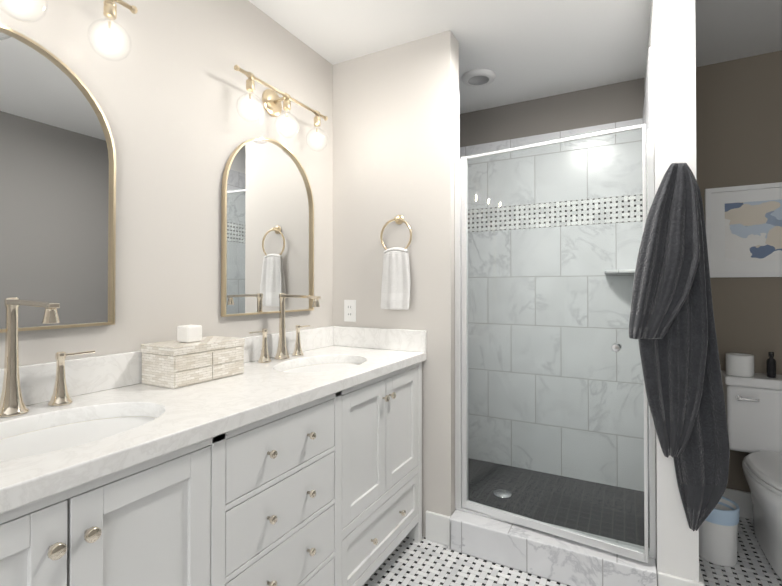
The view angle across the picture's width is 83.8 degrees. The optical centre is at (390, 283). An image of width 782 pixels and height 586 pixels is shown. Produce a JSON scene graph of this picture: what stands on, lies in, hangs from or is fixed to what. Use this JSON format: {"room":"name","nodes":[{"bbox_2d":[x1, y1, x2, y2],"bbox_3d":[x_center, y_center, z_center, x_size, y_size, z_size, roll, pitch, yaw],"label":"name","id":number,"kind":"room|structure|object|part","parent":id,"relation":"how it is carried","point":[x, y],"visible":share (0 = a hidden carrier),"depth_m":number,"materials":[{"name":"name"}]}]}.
{"room":"bathroom","nodes":[
{"label":"bathroom","id":0,"kind":"room"},
{"bbox_2d":[0,0,332,367],"bbox_3d":[-1.006,0.002,1.242,0.120,2.440,4.870,0,-1,28],"label":"wall","id":1,"kind":"structure","parent":0,"point":[169,90],"depth_m":1.57,"materials":[{"name":"grey paint"}]},
{"bbox_2d":[0,24,115,332],"bbox_3d":[-0.995,-0.268,1.113,0.022,0.782,0.556,0,-1,28],"label":"mirror","id":2,"kind":"object","parent":1,"relation":"attached to","point":[57,196],"visible":1,"depth_m":1.22,"materials":[{"name":"gold metal"}]},
{"bbox_2d":[0,0,137,60],"bbox_3d":[-0.939,-0.775,1.093,0.145,0.232,0.590,0,-1,28],"label":"sconce","id":3,"kind":"object","parent":1,"relation":"attached to","point":[110,10],"visible":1,"depth_m":1.26,"materials":[{"name":"gold metal"}]},
{"bbox_2d":[36,326,331,400],"bbox_3d":[-0.759,0.272,1.546,0.020,0.104,1.893,0,-1,28],"label":"backsplash","id":4,"kind":"structure","parent":1,"relation":"attached to","point":[111,371],"depth_m":1.36,"materials":[{"name":"white stone"}]},
{"bbox_2d":[221,137,313,316],"bbox_3d":[-0.532,-0.260,1.971,0.022,0.782,0.556,0,-1,28],"label":"mirror","id":5,"kind":"object","parent":1,"relation":"attached to","point":[267,230],"visible":0.98,"depth_m":1.93,"materials":[{"name":"gold metal"}]},
{"bbox_2d":[234,65,327,151],"bbox_3d":[-0.478,-0.767,1.947,0.145,0.232,0.590,0,-1,28],"label":"sconce","id":6,"kind":"object","parent":1,"relation":"attached to","point":[271,100],"visible":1,"depth_m":1.94,"materials":[{"name":"gold metal"}]},
{"bbox_2d":[333,30,458,537],"bbox_3d":[0.010,0.012,2.280,0.685,2.440,0.120,0,-1,28],"label":"wall","id":7,"kind":"structure","parent":0,"point":[395,131],"depth_m":2.17,"materials":[{"name":"grey paint"}]},
{"bbox_2d":[344,300,355,321],"bbox_3d":[-0.220,0.143,2.328,0.072,0.116,0.008,0,-1,28],"label":"electrical outlet plate","id":8,"kind":"object","parent":7,"relation":"attached to","point":[349,310],"visible":1,"depth_m":2.33,"materials":[{"name":"white plastic"}]},
{"bbox_2d":[332,326,426,352],"bbox_3d":[-0.068,0.279,2.238,0.540,0.104,0.020,0,-1,28],"label":"backsplash","id":9,"kind":"structure","parent":7,"relation":"attached to","point":[362,337],"depth_m":2.22,"materials":[{"name":"white stone"}]},
{"bbox_2d":[380,215,411,309],"bbox_3d":[0.027,-0.111,2.162,0.177,0.473,0.069,0,-1,28],"label":"towel ring","id":10,"kind":"object","parent":7,"relation":"attached to","point":[395,290],"visible":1,"depth_m":2.13,"materials":[{"name":"white fabric"}]},
{"bbox_2d":[381,247,409,309],"bbox_3d":[0.024,-0.028,2.153,0.166,0.308,0.052,0,-1,28],"label":"towel","id":11,"kind":"object","parent":10,"relation":"hanging from","point":[395,288],"depth_m":2.13,"materials":[{"name":"white fabric"}]},
{"bbox_2d":[459,91,459,158],"bbox_3d":[0.046,0.133,2.334,0.673,2.200,0.012,0,-1,28],"label":"shower wall tile","id":12,"kind":"structure","parent":7,"relation":"attached to","point":[459,124],"depth_m":2.18,"materials":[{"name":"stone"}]},
{"bbox_2d":[461,124,647,562],"bbox_3d":[0.663,0.227,1.890,0.771,1.686,0.112,0,-1,28],"label":"shower door","id":13,"kind":"structure","parent":7,"relation":"attached to","point":[619,549],"depth_m":1.89,"materials":[{"name":"clear glass"}]},
{"bbox_2d":[455,128,655,558],"bbox_3d":[0.683,0.233,1.928,0.829,1.699,0.040,0,-1,28],"label":"door jamb","id":14,"kind":"object","parent":7,"relation":"attached to","point":[652,465],"visible":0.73,"depth_m":2.09,"materials":[{"name":"white metal"}]},
{"bbox_2d":[248,0,781,113],"bbox_3d":[0.112,-1.273,0.652,2.660,0.100,4.870,0,-1,28],"label":"ceiling","id":15,"kind":"structure","parent":0,"point":[525,50],"depth_m":2.10,"materials":[{"name":"white paint"}]},
{"bbox_2d":[461,69,495,86],"bbox_3d":[0.509,-1.195,2.538,0.196,0.020,0.196,0,-1,28],"label":"recessed light","id":16,"kind":"object","parent":15,"relation":"in","point":[477,77],"visible":1,"depth_m":2.52,"materials":[{"name":"white plastic"}]},
{"bbox_2d":[362,517,781,585],"bbox_3d":[0.112,1.267,0.628,2.660,0.100,4.870,0,-1,28],"label":"floor","id":17,"kind":"structure","parent":0,"point":[408,561],"depth_m":1.87,"materials":[{"name":"white tile"}]},
{"bbox_2d":[0,357,425,585],"bbox_3d":[-0.519,0.794,1.410,0.568,0.860,1.859,0,-1,28],"label":"bathroom vanity","id":18,"kind":"object","parent":17,"relation":"on","point":[291,458],"depth_m":1.15,"materials":[{"name":"white wood"}]},
{"bbox_2d":[0,345,425,504],"bbox_3d":[-0.521,0.344,1.417,0.560,0.040,1.893,0,-1,28],"label":"countertop","id":19,"kind":"structure","parent":18,"relation":"on","point":[198,409],"depth_m":1.15,"materials":[{"name":"white stone"}]},
{"bbox_2d":[0,297,94,416],"bbox_3d":[-0.862,0.176,1.037,0.238,0.287,0.382,0,-1,28],"label":"faucet","id":20,"kind":"object","parent":19,"relation":"on","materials":[{"name":"beige metal"}]},
{"bbox_2d":[0,405,171,464],"bbox_3d":[-0.742,0.428,0.970,0.363,0.161,0.517,0,-1,28],"label":"sink","id":21,"kind":"object","parent":19,"relation":"in","point":[31,440],"depth_m":1.07,"materials":[{"name":"white ceramic"}]},
{"bbox_2d":[141,336,244,388],"bbox_3d":[-0.671,0.260,1.499,0.168,0.128,0.284,0,-1,28],"label":"box","id":22,"kind":"object","parent":19,"relation":"on","point":[173,364],"visible":0.98,"depth_m":1.41,"materials":[{"name":"grey"}]},
{"bbox_2d":[177,325,201,342],"bbox_3d":[-0.680,0.167,1.473,0.058,0.055,0.058,0,-1,28],"label":"candle","id":23,"kind":"object","parent":22,"relation":"on","point":[188,333],"visible":1,"depth_m":1.45,"materials":[{"name":"white wax"}]},
{"bbox_2d":[252,293,320,360],"bbox_3d":[-0.406,0.184,1.885,0.238,0.287,0.383,0,-1,28],"label":"faucet","id":24,"kind":"object","parent":19,"relation":"on","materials":[{"name":"beige metal"}]},
{"bbox_2d":[284,357,359,372],"bbox_3d":[-0.285,0.436,1.818,0.363,0.161,0.517,0,-1,28],"label":"sink","id":25,"kind":"object","parent":19,"relation":"in","point":[326,364],"depth_m":1.95,"materials":[{"name":"white ceramic"}]},
{"bbox_2d":[449,509,656,585],"bbox_3d":[0.673,1.156,1.901,0.827,0.145,0.178,0,-1,28],"label":"shower curb","id":26,"kind":"structure","parent":17,"relation":"on","point":[545,555],"depth_m":1.83,"materials":[{"name":"stone"}]},
{"bbox_2d":[468,458,648,547],"bbox_3d":[0.608,1.217,2.502,1.492,0.035,0.836,0,-1,28],"label":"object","id":27,"kind":"structure","parent":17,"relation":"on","point":[520,495],"depth_m":2.42,"materials":[{"name":"tile"}]},
{"bbox_2d":[494,489,510,497],"bbox_3d":[0.636,1.197,2.487,0.100,0.004,0.100,0,-1,28],"label":"floor drain","id":28,"kind":"object","parent":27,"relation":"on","point":[501,492],"depth_m":2.49,"materials":[{"name":"silver metal"}]},
{"bbox_2d":[699,496,739,566],"bbox_3d":[1.466,1.106,1.967,0.170,0.247,0.170,0,-1,28],"label":"trash can","id":29,"kind":"object","parent":17,"relation":"on","point":[718,536],"visible":0.71,"depth_m":1.90,"materials":[{"name":"white plastic"}]},
{"bbox_2d":[721,370,781,579],"bbox_3d":[1.783,0.845,1.910,0.445,0.768,0.770,0,-1,28],"label":"toilet","id":30,"kind":"object","parent":17,"relation":"on","point":[753,405],"visible":0.85,"depth_m":2.10,"materials":[{"name":"white ceramic"}]},
{"bbox_2d":[726,353,753,376],"bbox_3d":[1.780,0.411,2.225,0.114,0.103,0.114,0,-1,28],"label":"toilet paper roll","id":31,"kind":"object","parent":30,"relation":"on","point":[740,364],"visible":1,"depth_m":2.18,"materials":[{"name":"white paper"}]},
{"bbox_3d":[1.752,0.566,2.144,0.089,0.027,0.022,0,-1,28],"label":"lever","id":32,"kind":"part","parent":30,"relation":"part of","materials":[{"name":"silver metal"}]},
{"bbox_3d":[1.919,0.486,2.166,0.445,0.045,0.197,0,-1,28],"label":"lid","id":33,"kind":"part","parent":30,"relation":"part of","materials":[{"name":"white ceramic"}]},
{"bbox_3d":[1.735,0.811,1.821,0.377,0.041,0.568,0,-1,28],"label":"seat","id":34,"kind":"part","parent":30,"relation":"part of","materials":[{"name":"white plastic"}]},
{"bbox_2d":[766,352,775,377],"bbox_3d":[1.890,0.400,2.166,0.037,0.125,0.037,0,-1,28],"label":"bottle","id":35,"kind":"object","parent":30,"relation":"on","point":[771,366],"visible":1,"depth_m":2.15,"materials":[{"name":"black glass"}]},
{"bbox_2d":[460,50,781,491],"bbox_3d":[1.238,0.016,2.731,2.420,2.440,0.120,0,-1,28],"label":"wall","id":36,"kind":"structure","parent":0,"point":[738,122],"depth_m":2.35,"materials":[{"name":"brown paint"}]},
{"bbox_2d":[460,118,643,491],"bbox_3d":[0.809,0.138,2.885,1.492,2.200,0.014,0,-1,28],"label":"shower wall tile","id":37,"kind":"structure","parent":36,"relation":"attached to","point":[581,270],"depth_m":2.75,"materials":[{"name":"tile"}]},
{"bbox_2d":[605,269,634,273],"bbox_3d":[1.327,-0.071,2.488,0.200,0.020,0.200,0,-1,28],"label":"corner shelf","id":38,"kind":"object","parent":36,"relation":"attached to","point":[631,271],"depth_m":2.46,"materials":[{"name":"stone"}]},
{"bbox_2d":[722,488,752,518],"bbox_3d":[1.936,1.165,2.264,0.720,0.135,0.020,0,-1,28],"label":"baseboard","id":39,"kind":"structure","parent":36,"relation":"attached to","point":[743,499],"depth_m":2.30,"materials":[{"name":"white"}]},
{"bbox_2d":[705,182,781,277],"bbox_3d":[1.902,-0.278,2.290,0.410,0.484,0.028,0,-1,28],"label":"framed art","id":40,"kind":"object","parent":36,"relation":"attached to","point":[743,225],"visible":0.92,"depth_m":2.31,"materials":[{"name":"white"}]},
{"bbox_2d":[644,0,698,581],"bbox_3d":[1.304,0.010,2.070,0.131,2.440,0.980,0,-1,28],"label":"wall","id":41,"kind":"structure","parent":0,"point":[671,37],"depth_m":1.65,"materials":[{"name":"white paint"}]},
{"bbox_2d":[642,47,652,537],"bbox_3d":[1.269,0.131,2.156,0.014,2.200,0.860,0,-1,28],"label":"shower wall tile","id":42,"kind":"structure","parent":41,"relation":"attached to","point":[647,118],"depth_m":1.94,"materials":[{"name":"stone"}]},
{"bbox_2d":[629,163,729,530],"bbox_3d":[1.037,0.224,1.579,0.308,1.334,0.132,0,-1,28],"label":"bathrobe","id":43,"kind":"object","parent":41,"relation":"hanging from","point":[672,329],"visible":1,"depth_m":1.56,"materials":[{"name":"grey fabric"}]},
{"bbox_2d":[680,565,704,585],"bbox_3d":[1.355,1.162,2.023,0.047,0.135,0.996,0,-1,28],"label":"baseboard","id":44,"kind":"structure","parent":41,"relation":"attached to","point":[684,582],"depth_m":1.60,"materials":[{"name":"white wood"}]}
]}

